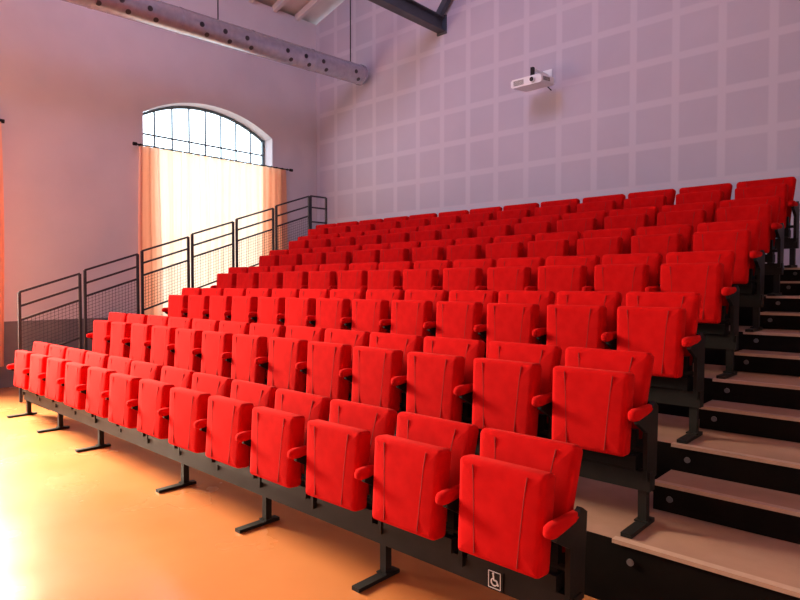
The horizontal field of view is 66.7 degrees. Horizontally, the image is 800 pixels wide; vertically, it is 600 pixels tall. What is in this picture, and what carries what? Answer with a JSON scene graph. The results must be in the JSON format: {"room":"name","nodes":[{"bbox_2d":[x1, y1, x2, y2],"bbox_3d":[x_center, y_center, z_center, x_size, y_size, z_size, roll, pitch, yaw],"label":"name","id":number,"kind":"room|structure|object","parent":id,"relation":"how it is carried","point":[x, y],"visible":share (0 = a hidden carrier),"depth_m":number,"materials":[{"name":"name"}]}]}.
{"room":"lecture hall","nodes":[
{"label":"lecture hall","id":0,"kind":"room"},
{"bbox_2d":[0,0,316,321],"bbox_3d":[-6.794,-2.374,8.905,0.420,7.480,14.580,1,2,43],"label":"wall","id":1,"kind":"structure","parent":0,"point":[77,83],"depth_m":10.41,"materials":[{"name":"beige paint"}]},
{"bbox_2d":[0,119,4,366],"bbox_3d":[-7.197,-0.837,8.031,0.196,3.752,3.450,1,2,43],"label":"window curtain","id":2,"kind":"object","parent":1,"relation":"attached to","point":[1,120],"visible":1,"depth_m":9.20,"materials":[{"name":"orange fabric"}]},
{"bbox_2d":[0,318,107,387],"bbox_3d":[-6.635,0.859,8.843,0.012,1.020,13.980,1,2,43],"label":"baseboard","id":3,"kind":"structure","parent":1,"relation":"attached to","point":[10,327],"depth_m":9.68,"materials":[{"name":"grey paint"}]},
{"bbox_2d":[143,106,264,164],"bbox_3d":[-3.895,-1.742,12.202,0.050,4.145,2.792,1,2,43],"label":"window","id":4,"kind":"structure","parent":1,"relation":"in","point":[189,108],"depth_m":12.16,"materials":[{"name":"metal"}]},
{"bbox_2d":[132,142,292,315],"bbox_3d":[-3.528,-0.941,12.012,0.195,3.752,3.460,1,2,43],"label":"window curtain","id":5,"kind":"object","parent":1,"relation":"attached to","point":[181,194],"visible":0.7,"depth_m":11.56,"materials":[{"name":"beige fabric"}]},
{"bbox_2d":[0,386,597,599],"bbox_3d":[-2.094,1.578,4.677,13.160,0.200,14.580,1,2,43],"label":"floor","id":6,"kind":"structure","parent":0,"point":[94,524],"depth_m":3.83,"materials":[{"name":"orange plastic"}]},
{"bbox_2d":[7,364,581,599],"bbox_3d":[-1.961,1.145,4.965,7.252,0.649,0.320,1,2,43],"label":"frame","id":7,"kind":"object","parent":6,"relation":"on","point":[516,588],"visible":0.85,"depth_m":3.69,"materials":[{"name":"black metal"}]},
{"bbox_2d":[14,341,50,400],"bbox_3d":[-4.367,0.837,7.215,0.557,0.650,0.348,1,2,42],"label":"seat","id":8,"kind":"object","parent":7,"relation":"on","point":[22,357],"visible":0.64,"depth_m":7.13,"materials":[{"name":"red fabric"}]},
{"bbox_2d":[29,344,69,406],"bbox_3d":[-3.962,0.846,6.841,0.557,0.650,0.348,1,2,43],"label":"seat","id":9,"kind":"object","parent":7,"relation":"on","point":[38,362],"visible":0.56,"depth_m":6.75,"materials":[{"name":"red fabric"}]},
{"bbox_2d":[45,348,87,414],"bbox_3d":[-3.552,0.855,6.464,0.557,0.650,0.348,1,1,42],"label":"seat","id":10,"kind":"object","parent":7,"relation":"on","point":[55,371],"visible":0.58,"depth_m":6.38,"materials":[{"name":"red fabric"}]},
{"bbox_2d":[64,351,110,422],"bbox_3d":[-3.150,0.866,6.089,0.557,0.650,0.348,1,2,43],"label":"seat","id":11,"kind":"object","parent":7,"relation":"on","point":[75,389],"visible":0.66,"depth_m":6.00,"materials":[{"name":"red fabric"}]},
{"bbox_2d":[85,355,136,431],"bbox_3d":[-2.734,0.874,5.719,0.557,0.650,0.348,1,1,42],"label":"seat","id":12,"kind":"object","parent":7,"relation":"on","point":[98,378],"visible":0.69,"depth_m":5.64,"materials":[{"name":"red fabric"}]},
{"bbox_2d":[108,360,162,443],"bbox_3d":[-2.334,0.886,5.334,0.557,0.650,0.348,1,2,42],"label":"seat","id":13,"kind":"object","parent":7,"relation":"on","point":[124,388],"visible":0.7,"depth_m":5.25,"materials":[{"name":"red fabric"}]},
{"bbox_2d":[137,366,195,455],"bbox_3d":[-1.922,0.894,4.968,0.557,0.650,0.348,1,2,43],"label":"seat","id":14,"kind":"object","parent":7,"relation":"on","point":[154,396],"visible":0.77,"depth_m":4.88,"materials":[{"name":"red fabric"}]},
{"bbox_2d":[168,372,233,470],"bbox_3d":[-1.517,0.906,4.586,0.557,0.650,0.348,1,2,42],"label":"seat","id":15,"kind":"object","parent":7,"relation":"on","point":[188,411],"visible":0.77,"depth_m":4.50,"materials":[{"name":"red fabric"}]},
{"bbox_2d":[206,380,277,487],"bbox_3d":[-1.114,0.914,4.211,0.557,0.650,0.348,1,2,43],"label":"seat","id":16,"kind":"object","parent":7,"relation":"on","point":[229,420],"visible":0.83,"depth_m":4.13,"materials":[{"name":"red fabric"}]},
{"bbox_2d":[250,389,330,508],"bbox_3d":[-0.709,0.925,3.832,0.557,0.650,0.348,1,2,43],"label":"seat","id":17,"kind":"object","parent":7,"relation":"on","point":[278,457],"visible":0.88,"depth_m":3.75,"materials":[{"name":"red fabric"}]},
{"bbox_2d":[306,399,397,534],"bbox_3d":[-0.295,0.936,3.461,0.557,0.650,0.348,1,2,42],"label":"seat","id":18,"kind":"object","parent":7,"relation":"on","point":[340,449],"visible":0.87,"depth_m":3.38,"materials":[{"name":"red fabric"}]},
{"bbox_2d":[372,412,478,566],"bbox_3d":[0.110,0.943,3.085,0.557,0.650,0.348,1,1,43],"label":"seat","id":19,"kind":"object","parent":7,"relation":"on","point":[416,485],"visible":0.91,"depth_m":3.00,"materials":[{"name":"red fabric"}]},
{"bbox_2d":[486,567,503,592],"bbox_3d":[0.435,1.287,2.794,0.090,0.094,0.010,1,2,43],"label":"sign","id":20,"kind":"object","parent":7,"relation":"attached to","point":[494,579],"visible":0.97,"depth_m":2.79,"materials":[{"name":"black plastic"}]},
{"bbox_2d":[458,428,586,599],"bbox_3d":[0.518,0.953,2.711,0.557,0.650,0.348,1,2,43],"label":"seat","id":21,"kind":"object","parent":7,"relation":"on","point":[518,518],"visible":1,"depth_m":2.62,"materials":[{"name":"red fabric"}]},
{"bbox_2d":[31,268,799,599],"bbox_3d":[1.036,0.540,6.927,11.000,1.757,6.350,1,2,43],"label":"stairs","id":22,"kind":"structure","parent":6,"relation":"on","point":[724,503],"depth_m":3.31,"materials":[{"name":"beige wood"}]},
{"bbox_2d":[17,273,81,401],"bbox_3d":[-4.874,0.495,8.496,0.035,1.760,0.805,1,2,43],"label":"stair railing","id":23,"kind":"object","parent":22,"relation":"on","point":[79,287],"visible":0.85,"depth_m":8.49,"materials":[{"name":"metal"}]},
{"bbox_2d":[83,253,139,349],"bbox_3d":[-4.305,0.156,9.105,0.035,1.736,0.805,1,2,43],"label":"stair railing","id":24,"kind":"object","parent":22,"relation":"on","point":[85,282],"visible":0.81,"depth_m":9.04,"materials":[{"name":"metal"}]},
{"bbox_2d":[140,236,189,314],"bbox_3d":[-3.736,-0.173,9.714,0.035,1.732,0.805,1,2,43],"label":"stair railing","id":25,"kind":"object","parent":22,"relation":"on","point":[142,262],"visible":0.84,"depth_m":9.61,"materials":[{"name":"metal"}]},
{"bbox_2d":[191,221,234,287],"bbox_3d":[-3.166,-0.492,10.324,0.035,1.748,0.805,1,2,43],"label":"stair railing","id":26,"kind":"object","parent":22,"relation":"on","point":[232,222],"visible":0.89,"depth_m":10.29,"materials":[{"name":"metal"}]},
{"bbox_2d":[235,208,274,266],"bbox_3d":[-2.597,-0.804,10.934,0.035,1.779,0.805,1,2,43],"label":"stair railing","id":27,"kind":"object","parent":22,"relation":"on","point":[272,209],"visible":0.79,"depth_m":10.88,"materials":[{"name":"metal"}]},
{"bbox_2d":[275,196,309,249],"bbox_3d":[-2.028,-1.111,11.544,0.035,1.820,0.805,1,2,43],"label":"stair railing","id":28,"kind":"object","parent":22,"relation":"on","point":[277,233],"visible":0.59,"depth_m":11.40,"materials":[{"name":"metal"}]},
{"bbox_2d":[86,333,654,538],"bbox_3d":[-1.322,0.796,5.496,7.044,0.649,0.320,1,2,43],"label":"frame","id":29,"kind":"object","parent":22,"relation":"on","point":[612,474],"visible":0.28,"depth_m":3.20,"materials":[{"name":"black metal"}]},
{"bbox_2d":[92,312,127,354],"bbox_3d":[-3.663,0.491,7.675,0.541,0.650,0.348,1,3,42],"label":"seat","id":30,"kind":"object","parent":29,"relation":"on","point":[101,328],"visible":0.52,"depth_m":7.59,"materials":[{"name":"red fabric"}]},
{"bbox_2d":[110,313,147,357],"bbox_3d":[-3.273,0.499,7.312,0.541,0.650,0.348,1,2,44],"label":"seat","id":31,"kind":"object","parent":29,"relation":"on","point":[120,339],"visible":0.59,"depth_m":7.21,"materials":[{"name":"red fabric"}]},
{"bbox_2d":[130,315,168,362],"bbox_3d":[-2.869,0.507,6.954,0.541,0.650,0.348,1,2,43],"label":"seat","id":32,"kind":"object","parent":29,"relation":"on","point":[140,344],"visible":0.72,"depth_m":6.86,"materials":[{"name":"red fabric"}]},
{"bbox_2d":[150,317,193,366],"bbox_3d":[-2.477,0.517,6.582,0.541,0.650,0.348,1,2,42],"label":"seat","id":33,"kind":"object","parent":29,"relation":"on","point":[163,337],"visible":0.62,"depth_m":6.49,"materials":[{"name":"red fabric"}]},
{"bbox_2d":[174,319,219,372],"bbox_3d":[-2.085,0.529,6.219,0.541,0.650,0.348,1,3,43],"label":"seat","id":34,"kind":"object","parent":29,"relation":"on","point":[188,342],"visible":0.61,"depth_m":6.12,"materials":[{"name":"red fabric"}]},
{"bbox_2d":[201,321,250,377],"bbox_3d":[-1.689,0.538,5.853,0.541,0.650,0.348,1,2,43],"label":"seat","id":35,"kind":"object","parent":29,"relation":"on","point":[216,357],"visible":0.62,"depth_m":5.76,"materials":[{"name":"red fabric"}]},
{"bbox_2d":[231,323,285,384],"bbox_3d":[-1.294,0.547,5.488,0.541,0.650,0.348,1,2,43],"label":"seat","id":36,"kind":"object","parent":29,"relation":"on","point":[250,353],"visible":0.72,"depth_m":5.40,"materials":[{"name":"red fabric"}]},
{"bbox_2d":[267,325,325,392],"bbox_3d":[-0.885,0.555,5.137,0.541,0.650,0.348,1,2,43],"label":"seat","id":37,"kind":"object","parent":29,"relation":"on","point":[287,359],"visible":0.75,"depth_m":5.05,"materials":[{"name":"red fabric"}]},
{"bbox_2d":[306,328,370,400],"bbox_3d":[-0.498,0.565,4.764,0.541,0.650,0.348,1,2,43],"label":"seat","id":38,"kind":"object","parent":29,"relation":"on","point":[330,361],"visible":0.73,"depth_m":4.68,"materials":[{"name":"red fabric"}]},
{"bbox_2d":[352,332,422,413],"bbox_3d":[-0.109,0.576,4.393,0.541,0.650,0.348,1,2,43],"label":"seat","id":39,"kind":"object","parent":29,"relation":"on","point":[379,370],"visible":0.8,"depth_m":4.31,"materials":[{"name":"red fabric"}]},
{"bbox_2d":[406,336,485,436],"bbox_3d":[0.287,0.586,4.030,0.541,0.650,0.348,1,2,44],"label":"seat","id":40,"kind":"object","parent":29,"relation":"on","point":[439,377],"visible":0.86,"depth_m":3.95,"materials":[{"name":"red fabric"}]},
{"bbox_2d":[472,341,561,439],"bbox_3d":[0.690,0.594,3.673,0.541,0.650,0.348,1,2,43],"label":"seat","id":41,"kind":"object","parent":29,"relation":"on","point":[513,386],"visible":0.88,"depth_m":3.59,"materials":[{"name":"red fabric"}]},
{"bbox_2d":[552,347,658,480],"bbox_3d":[1.089,0.604,3.310,0.541,0.650,0.348,1,2,43],"label":"seat","id":42,"kind":"object","parent":29,"relation":"on","point":[600,406],"visible":0.98,"depth_m":3.22,"materials":[{"name":"red fabric"}]},
{"bbox_2d":[162,307,703,443],"bbox_3d":[-0.630,0.469,5.952,6.654,0.649,0.320,1,2,43],"label":"frame","id":43,"kind":"object","parent":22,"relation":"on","point":[664,395],"visible":0.3,"depth_m":3.78,"materials":[{"name":"black metal"}]},
{"bbox_2d":[168,288,202,317],"bbox_3d":[-2.843,0.166,8.007,0.511,0.650,0.348,1,2,42],"label":"seat","id":44,"kind":"object","parent":43,"relation":"on","point":[177,304],"visible":0.52,"depth_m":7.92,"materials":[{"name":"red fabric"}]},
{"bbox_2d":[187,288,223,319],"bbox_3d":[-2.461,0.173,7.669,0.511,0.650,0.348,1,2,42],"label":"seat","id":45,"kind":"object","parent":43,"relation":"on","point":[198,305],"visible":0.47,"depth_m":7.59,"materials":[{"name":"red fabric"}]},
{"bbox_2d":[209,288,246,320],"bbox_3d":[-2.089,0.182,7.331,0.511,0.650,0.348,1,2,44],"label":"seat","id":46,"kind":"object","parent":43,"relation":"on","point":[220,307],"visible":0.44,"depth_m":7.25,"materials":[{"name":"red fabric"}]},
{"bbox_2d":[231,288,271,322],"bbox_3d":[-1.720,0.191,6.980,0.511,0.650,0.348,1,1,43],"label":"seat","id":47,"kind":"object","parent":43,"relation":"on","point":[244,308],"visible":0.48,"depth_m":6.90,"materials":[{"name":"red fabric"}]},
{"bbox_2d":[257,288,299,324],"bbox_3d":[-1.340,0.201,6.643,0.511,0.650,0.348,1,2,43],"label":"seat","id":48,"kind":"object","parent":43,"relation":"on","point":[271,310],"visible":0.44,"depth_m":6.56,"materials":[{"name":"red fabric"}]},
{"bbox_2d":[284,289,330,337],"bbox_3d":[-0.972,0.210,6.294,0.511,0.650,0.348,1,2,43],"label":"seat","id":49,"kind":"object","parent":43,"relation":"on","point":[301,311],"visible":0.56,"depth_m":6.22,"materials":[{"name":"red fabric"}]},
{"bbox_2d":[315,289,365,329],"bbox_3d":[-0.598,0.218,5.945,0.511,0.650,0.348,1,2,42],"label":"seat","id":50,"kind":"object","parent":43,"relation":"on","point":[334,312],"visible":0.54,"depth_m":5.87,"materials":[{"name":"red fabric"}]},
{"bbox_2d":[351,289,404,332],"bbox_3d":[-0.219,0.228,5.612,0.511,0.650,0.348,1,2,44],"label":"seat","id":51,"kind":"object","parent":43,"relation":"on","point":[371,314],"visible":0.59,"depth_m":5.54,"materials":[{"name":"red fabric"}]},
{"bbox_2d":[391,290,448,351],"bbox_3d":[0.152,0.236,5.263,0.511,0.650,0.348,1,2,43],"label":"seat","id":52,"kind":"object","parent":43,"relation":"on","point":[415,314],"visible":0.59,"depth_m":5.19,"materials":[{"name":"red fabric"}]},
{"bbox_2d":[436,290,498,357],"bbox_3d":[0.527,0.245,4.923,0.511,0.650,0.348,1,2,43],"label":"seat","id":53,"kind":"object","parent":43,"relation":"on","point":[464,316],"visible":0.48,"depth_m":4.85,"materials":[{"name":"red fabric"}]},
{"bbox_2d":[486,290,554,357],"bbox_3d":[0.892,0.257,4.566,0.511,0.650,0.348,1,3,42],"label":"seat","id":54,"kind":"object","parent":43,"relation":"on","point":[517,316],"visible":0.66,"depth_m":4.50,"materials":[{"name":"red fabric"}]},
{"bbox_2d":[546,291,621,365],"bbox_3d":[1.265,0.266,4.220,0.511,0.650,0.348,1,3,42],"label":"seat","id":55,"kind":"object","parent":43,"relation":"on","point":[584,319],"visible":0.66,"depth_m":4.15,"materials":[{"name":"red fabric"}]},
{"bbox_2d":[617,292,704,398],"bbox_3d":[1.640,0.275,3.883,0.511,0.650,0.348,1,3,44],"label":"seat","id":56,"kind":"object","parent":43,"relation":"on","point":[663,325],"visible":0.81,"depth_m":3.79,"materials":[{"name":"red fabric"}]},
{"bbox_2d":[210,285,738,378],"bbox_3d":[-0.143,0.158,6.569,6.784,0.649,0.320,1,2,43],"label":"frame","id":57,"kind":"object","parent":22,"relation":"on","point":[716,341],"visible":0.21,"depth_m":4.34,"materials":[{"name":"black metal"}]},
{"bbox_2d":[217,267,248,288],"bbox_3d":[-2.397,-0.146,8.668,0.521,0.650,0.348,1,2,43],"label":"seat","id":58,"kind":"object","parent":57,"relation":"on","point":[224,280],"visible":0.39,"depth_m":8.59,"materials":[{"name":"red fabric"}]},
{"bbox_2d":[236,266,269,288],"bbox_3d":[-2.017,-0.137,8.315,0.521,0.650,0.348,1,2,42],"label":"seat","id":59,"kind":"object","parent":57,"relation":"on","point":[250,279],"visible":0.38,"depth_m":8.24,"materials":[{"name":"red fabric"}]},
{"bbox_2d":[258,265,294,289],"bbox_3d":[-1.632,-0.127,7.967,0.521,0.650,0.348,1,3,42],"label":"seat","id":60,"kind":"object","parent":57,"relation":"on","point":[273,279],"visible":0.37,"depth_m":7.89,"materials":[{"name":"red fabric"}]},
{"bbox_2d":[282,264,319,288],"bbox_3d":[-1.250,-0.121,7.622,0.521,0.650,0.348,1,1,43],"label":"seat","id":61,"kind":"object","parent":57,"relation":"on","point":[297,279],"visible":0.38,"depth_m":7.55,"materials":[{"name":"red fabric"}]},
{"bbox_2d":[308,263,348,289],"bbox_3d":[-0.872,-0.109,7.265,0.521,0.650,0.348,1,2,42],"label":"seat","id":62,"kind":"object","parent":57,"relation":"on","point":[327,277],"visible":0.5,"depth_m":7.20,"materials":[{"name":"red fabric"}]},
{"bbox_2d":[337,262,378,298],"bbox_3d":[-0.483,-0.102,6.921,0.521,0.650,0.348,1,2,42],"label":"seat","id":63,"kind":"object","parent":57,"relation":"on","point":[356,277],"visible":0.44,"depth_m":6.85,"materials":[{"name":"red fabric"}]},
{"bbox_2d":[367,261,413,289],"bbox_3d":[-0.118,-0.090,6.555,0.521,0.650,0.348,1,3,42],"label":"seat","id":64,"kind":"object","parent":57,"relation":"on","point":[389,275],"visible":0.51,"depth_m":6.50,"materials":[{"name":"red fabric"}]},
{"bbox_2d":[403,260,451,290],"bbox_3d":[0.263,-0.081,6.208,0.521,0.650,0.348,1,3,43],"label":"seat","id":65,"kind":"object","parent":57,"relation":"on","point":[425,275],"visible":0.48,"depth_m":6.15,"materials":[{"name":"red fabric"}]},
{"bbox_2d":[443,258,495,300],"bbox_3d":[0.651,-0.074,5.864,0.521,0.650,0.348,1,2,43],"label":"seat","id":66,"kind":"object","parent":57,"relation":"on","point":[466,274],"visible":0.45,"depth_m":5.80,"materials":[{"name":"red fabric"}]},
{"bbox_2d":[487,257,544,292],"bbox_3d":[1.035,-0.065,5.518,0.521,0.650,0.348,1,2,44],"label":"seat","id":67,"kind":"object","parent":57,"relation":"on","point":[510,274],"visible":0.5,"depth_m":5.45,"materials":[{"name":"red fabric"}]},
{"bbox_2d":[537,255,599,304],"bbox_3d":[1.417,-0.056,5.162,0.521,0.650,0.348,1,2,42],"label":"seat","id":68,"kind":"object","parent":57,"relation":"on","point":[560,273],"visible":0.48,"depth_m":5.10,"materials":[{"name":"red fabric"}]},
{"bbox_2d":[594,253,662,305],"bbox_3d":[1.791,-0.046,4.810,0.521,0.650,0.348,1,2,44],"label":"seat","id":69,"kind":"object","parent":57,"relation":"on","point":[637,272],"visible":0.48,"depth_m":4.74,"materials":[{"name":"red fabric"}]},
{"bbox_2d":[660,250,739,341],"bbox_3d":[2.170,-0.035,4.454,0.521,0.650,0.348,1,3,43],"label":"seat","id":70,"kind":"object","parent":57,"relation":"on","point":[709,274],"visible":0.82,"depth_m":4.36,"materials":[{"name":"red fabric"}]},
{"bbox_2d":[729,294,763,331],"bbox_3d":[0.346,-0.137,7.130,6.836,0.649,0.320,1,2,43],"label":"frame","id":71,"kind":"object","parent":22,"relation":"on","point":[745,300],"visible":0.14,"depth_m":4.88,"materials":[{"name":"black metal"}]},
{"bbox_2d":[279,248,311,265],"bbox_3d":[-1.545,-0.431,8.887,0.525,0.650,0.348,1,3,42],"label":"seat","id":72,"kind":"object","parent":71,"relation":"on","point":[295,256],"visible":0.37,"depth_m":8.83,"materials":[{"name":"red fabric"}]},
{"bbox_2d":[302,247,335,264],"bbox_3d":[-1.149,-0.425,8.548,0.525,0.650,0.348,1,2,42],"label":"seat","id":73,"kind":"object","parent":71,"relation":"on","point":[318,255],"visible":0.38,"depth_m":8.48,"materials":[{"name":"red fabric"}]},
{"bbox_2d":[326,245,362,263],"bbox_3d":[-0.773,-0.413,8.186,0.525,0.650,0.348,1,3,43],"label":"seat","id":74,"kind":"object","parent":71,"relation":"on","point":[343,254],"visible":0.24,"depth_m":8.13,"materials":[{"name":"red fabric"}]},
{"bbox_2d":[353,243,389,262],"bbox_3d":[-0.380,-0.407,7.841,0.525,0.650,0.348,1,1,42],"label":"seat","id":75,"kind":"object","parent":71,"relation":"on","point":[370,253],"visible":0.29,"depth_m":7.78,"materials":[{"name":"red fabric"}]},
{"bbox_2d":[380,241,420,261],"bbox_3d":[-0.016,-0.394,7.471,0.525,0.650,0.348,1,3,44],"label":"seat","id":76,"kind":"object","parent":71,"relation":"on","point":[398,251],"visible":0.35,"depth_m":7.42,"materials":[{"name":"red fabric"}]},
{"bbox_2d":[412,239,454,268],"bbox_3d":[0.377,-0.385,7.126,0.525,0.650,0.348,1,3,43],"label":"seat","id":77,"kind":"object","parent":71,"relation":"on","point":[429,250],"visible":0.41,"depth_m":7.07,"materials":[{"name":"red fabric"}]},
{"bbox_2d":[447,237,492,267],"bbox_3d":[0.759,-0.377,6.767,0.525,0.650,0.348,1,2,42],"label":"seat","id":78,"kind":"object","parent":71,"relation":"on","point":[475,247],"visible":0.43,"depth_m":6.71,"materials":[{"name":"red fabric"}]},
{"bbox_2d":[486,234,534,266],"bbox_3d":[1.149,-0.368,6.425,0.525,0.650,0.348,1,2,44],"label":"seat","id":79,"kind":"object","parent":71,"relation":"on","point":[509,246],"visible":0.31,"depth_m":6.37,"materials":[{"name":"red fabric"}]},
{"bbox_2d":[528,231,580,265],"bbox_3d":[1.521,-0.357,6.058,0.525,0.650,0.348,1,3,43],"label":"seat","id":80,"kind":"object","parent":71,"relation":"on","point":[546,245],"visible":0.38,"depth_m":5.99,"materials":[{"name":"red fabric"}]},
{"bbox_2d":[577,228,633,264],"bbox_3d":[1.917,-0.348,5.713,0.525,0.650,0.348,1,3,42],"label":"seat","id":81,"kind":"object","parent":71,"relation":"on","point":[602,242],"visible":0.37,"depth_m":5.65,"materials":[{"name":"red fabric"}]},
{"bbox_2d":[631,224,693,286],"bbox_3d":[2.297,-0.339,5.361,0.525,0.650,0.348,1,3,44],"label":"seat","id":82,"kind":"object","parent":71,"relation":"on","point":[665,239],"visible":0.46,"depth_m":5.29,"materials":[{"name":"red fabric"}]},
{"bbox_2d":[693,220,764,299],"bbox_3d":[2.682,-0.331,5.006,0.525,0.650,0.348,1,2,43],"label":"seat","id":83,"kind":"object","parent":71,"relation":"on","point":[742,237],"visible":0.73,"depth_m":4.90,"materials":[{"name":"red fabric"}]},
{"bbox_2d":[755,263,783,295],"bbox_3d":[0.748,-0.423,7.732,7.070,0.649,0.320,1,2,43],"label":"frame","id":84,"kind":"object","parent":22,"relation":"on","point":[770,268],"visible":0.12,"depth_m":5.41,"materials":[{"name":"black metal"}]},
{"bbox_2d":[356,229,389,248],"bbox_3d":[-0.401,-0.703,8.831,0.543,0.650,0.348,1,1,42],"label":"seat","id":85,"kind":"object","parent":84,"relation":"on","point":[372,236],"visible":0.37,"depth_m":8.78,"materials":[{"name":"red fabric"}]},
{"bbox_2d":[382,227,418,242],"bbox_3d":[-0.011,-0.692,8.459,0.543,0.650,0.348,1,2,42],"label":"seat","id":86,"kind":"object","parent":84,"relation":"on","point":[396,234],"visible":0.28,"depth_m":8.41,"materials":[{"name":"red fabric"}]},
{"bbox_2d":[410,224,449,246],"bbox_3d":[0.381,-0.681,8.086,0.543,0.650,0.348,1,2,42],"label":"seat","id":87,"kind":"object","parent":84,"relation":"on","point":[429,232],"visible":0.34,"depth_m":8.03,"materials":[{"name":"red fabric"}]},
{"bbox_2d":[442,221,482,243],"bbox_3d":[0.775,-0.671,7.724,0.543,0.650,0.348,1,3,43],"label":"seat","id":88,"kind":"object","parent":84,"relation":"on","point":[464,229],"visible":0.34,"depth_m":7.67,"materials":[{"name":"red fabric"}]},
{"bbox_2d":[477,218,520,242],"bbox_3d":[1.182,-0.664,7.368,0.543,0.650,0.348,1,2,43],"label":"seat","id":89,"kind":"object","parent":84,"relation":"on","point":[501,227],"visible":0.34,"depth_m":7.31,"materials":[{"name":"red fabric"}]},
{"bbox_2d":[514,214,561,240],"bbox_3d":[1.570,-0.653,6.991,0.543,0.650,0.348,1,2,43],"label":"seat","id":90,"kind":"object","parent":84,"relation":"on","point":[534,225],"visible":0.34,"depth_m":6.93,"materials":[{"name":"red fabric"}]},
{"bbox_2d":[557,210,606,238],"bbox_3d":[1.966,-0.642,6.620,0.543,0.650,0.348,1,2,42],"label":"seat","id":91,"kind":"object","parent":84,"relation":"on","point":[581,222],"visible":0.39,"depth_m":6.56,"materials":[{"name":"red fabric"}]},
{"bbox_2d":[604,206,657,235],"bbox_3d":[2.366,-0.633,6.260,0.543,0.650,0.348,1,2,43],"label":"seat","id":92,"kind":"object","parent":84,"relation":"on","point":[634,218],"visible":0.34,"depth_m":6.20,"materials":[{"name":"red fabric"}]},
{"bbox_2d":[657,201,715,251],"bbox_3d":[2.769,-0.624,5.903,0.543,0.650,0.348,1,2,43],"label":"seat","id":93,"kind":"object","parent":84,"relation":"on","point":[694,214],"visible":0.37,"depth_m":5.84,"materials":[{"name":"red fabric"}]},
{"bbox_2d":[717,196,783,267],"bbox_3d":[3.159,-0.615,5.527,0.543,0.650,0.348,1,2,43],"label":"seat","id":94,"kind":"object","parent":84,"relation":"on","point":[766,210],"visible":0.66,"depth_m":5.42,"materials":[{"name":"red fabric"}]},
{"bbox_2d":[775,238,798,267],"bbox_3d":[1.078,-0.699,8.332,7.408,0.649,0.320,1,2,43],"label":"frame","id":95,"kind":"object","parent":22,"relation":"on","point":[789,244],"visible":0.06,"depth_m":5.89,"materials":[{"name":"black metal"}]},
{"bbox_2d":[402,213,437,227],"bbox_3d":[0.275,-0.967,9.087,0.569,0.650,0.348,1,3,42],"label":"seat","id":96,"kind":"object","parent":95,"relation":"on","point":[421,219],"visible":0.23,"depth_m":9.04,"materials":[{"name":"red fabric"}]},
{"bbox_2d":[431,210,468,228],"bbox_3d":[0.702,-0.959,8.715,0.569,0.650,0.348,1,2,42],"label":"seat","id":97,"kind":"object","parent":95,"relation":"on","point":[450,217],"visible":0.29,"depth_m":8.66,"materials":[{"name":"red fabric"}]},
{"bbox_2d":[462,206,502,225],"bbox_3d":[1.112,-0.948,8.329,0.569,0.650,0.348,1,2,43],"label":"seat","id":98,"kind":"object","parent":95,"relation":"on","point":[481,214],"visible":0.36,"depth_m":8.27,"materials":[{"name":"red fabric"}]},
{"bbox_2d":[497,203,538,222],"bbox_3d":[1.527,-0.936,7.942,0.569,0.650,0.348,1,3,42],"label":"seat","id":99,"kind":"object","parent":95,"relation":"on","point":[519,211],"visible":0.38,"depth_m":7.88,"materials":[{"name":"red fabric"}]},
{"bbox_2d":[535,198,579,219],"bbox_3d":[1.938,-0.927,7.555,0.569,0.650,0.348,1,3,43],"label":"seat","id":100,"kind":"object","parent":95,"relation":"on","point":[561,207],"visible":0.34,"depth_m":7.49,"materials":[{"name":"red fabric"}]},
{"bbox_2d":[577,194,625,216],"bbox_3d":[2.361,-0.918,7.181,0.569,0.650,0.348,1,2,44],"label":"seat","id":101,"kind":"object","parent":95,"relation":"on","point":[606,203],"visible":0.43,"depth_m":7.12,"materials":[{"name":"red fabric"}]},
{"bbox_2d":[623,189,675,225],"bbox_3d":[2.774,-0.908,6.791,0.569,0.650,0.348,1,2,43],"label":"seat","id":102,"kind":"object","parent":95,"relation":"on","point":[658,198],"visible":0.4,"depth_m":6.73,"materials":[{"name":"red fabric"}]},
{"bbox_2d":[676,183,732,221],"bbox_3d":[3.193,-0.897,6.415,0.569,0.650,0.348,1,2,44],"label":"seat","id":103,"kind":"object","parent":95,"relation":"on","point":[716,193],"visible":0.3,"depth_m":6.35,"materials":[{"name":"red fabric"}]},
{"bbox_2d":[735,177,799,241],"bbox_3d":[3.611,-0.889,6.029,0.569,0.650,0.348,1,2,43],"label":"seat","id":104,"kind":"object","parent":95,"relation":"on","point":[784,187],"visible":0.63,"depth_m":5.93,"materials":[{"name":"red fabric"}]},
{"bbox_2d":[255,0,344,24],"bbox_3d":[-2.101,-6.884,4.463,13.180,1.770,14.580,1,2,43],"label":"ceiling","id":105,"kind":"structure","parent":0,"point":[318,13],"depth_m":13.32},
{"bbox_2d":[62,0,367,85],"bbox_3d":[-5.448,-5.185,7.532,0.410,2.652,13.707,1,2,43],"label":"ventilation duct","id":106,"kind":"object","parent":105,"relation":"hanging from","point":[155,13],"visible":1,"depth_m":10.15,"materials":[{"name":"grey metal"}]},
{"bbox_2d":[368,0,450,35],"bbox_3d":[-3.271,-6.140,5.556,2.057,2.684,13.975,1,2,43],"label":"roof beam","id":107,"kind":"structure","parent":105,"relation":"attached to","point":[411,10],"depth_m":10.86,"materials":[{"name":"grey metal"}]},
{"bbox_2d":[316,0,799,267],"bbox_3d":[2.780,-3.207,9.771,12.460,9.100,0.300,1,2,43],"label":"wall","id":108,"kind":"structure","parent":0,"point":[645,95],"depth_m":9.83,"materials":[{"name":"white paint"}]},
{"bbox_2d":[511,67,553,91],"bbox_3d":[2.163,-3.531,9.637,0.542,0.406,0.718,1,2,43],"label":"projector","id":109,"kind":"object","parent":108,"relation":"attached to","point":[543,79],"visible":1,"depth_m":9.48,"materials":[{"name":"white plastic"}]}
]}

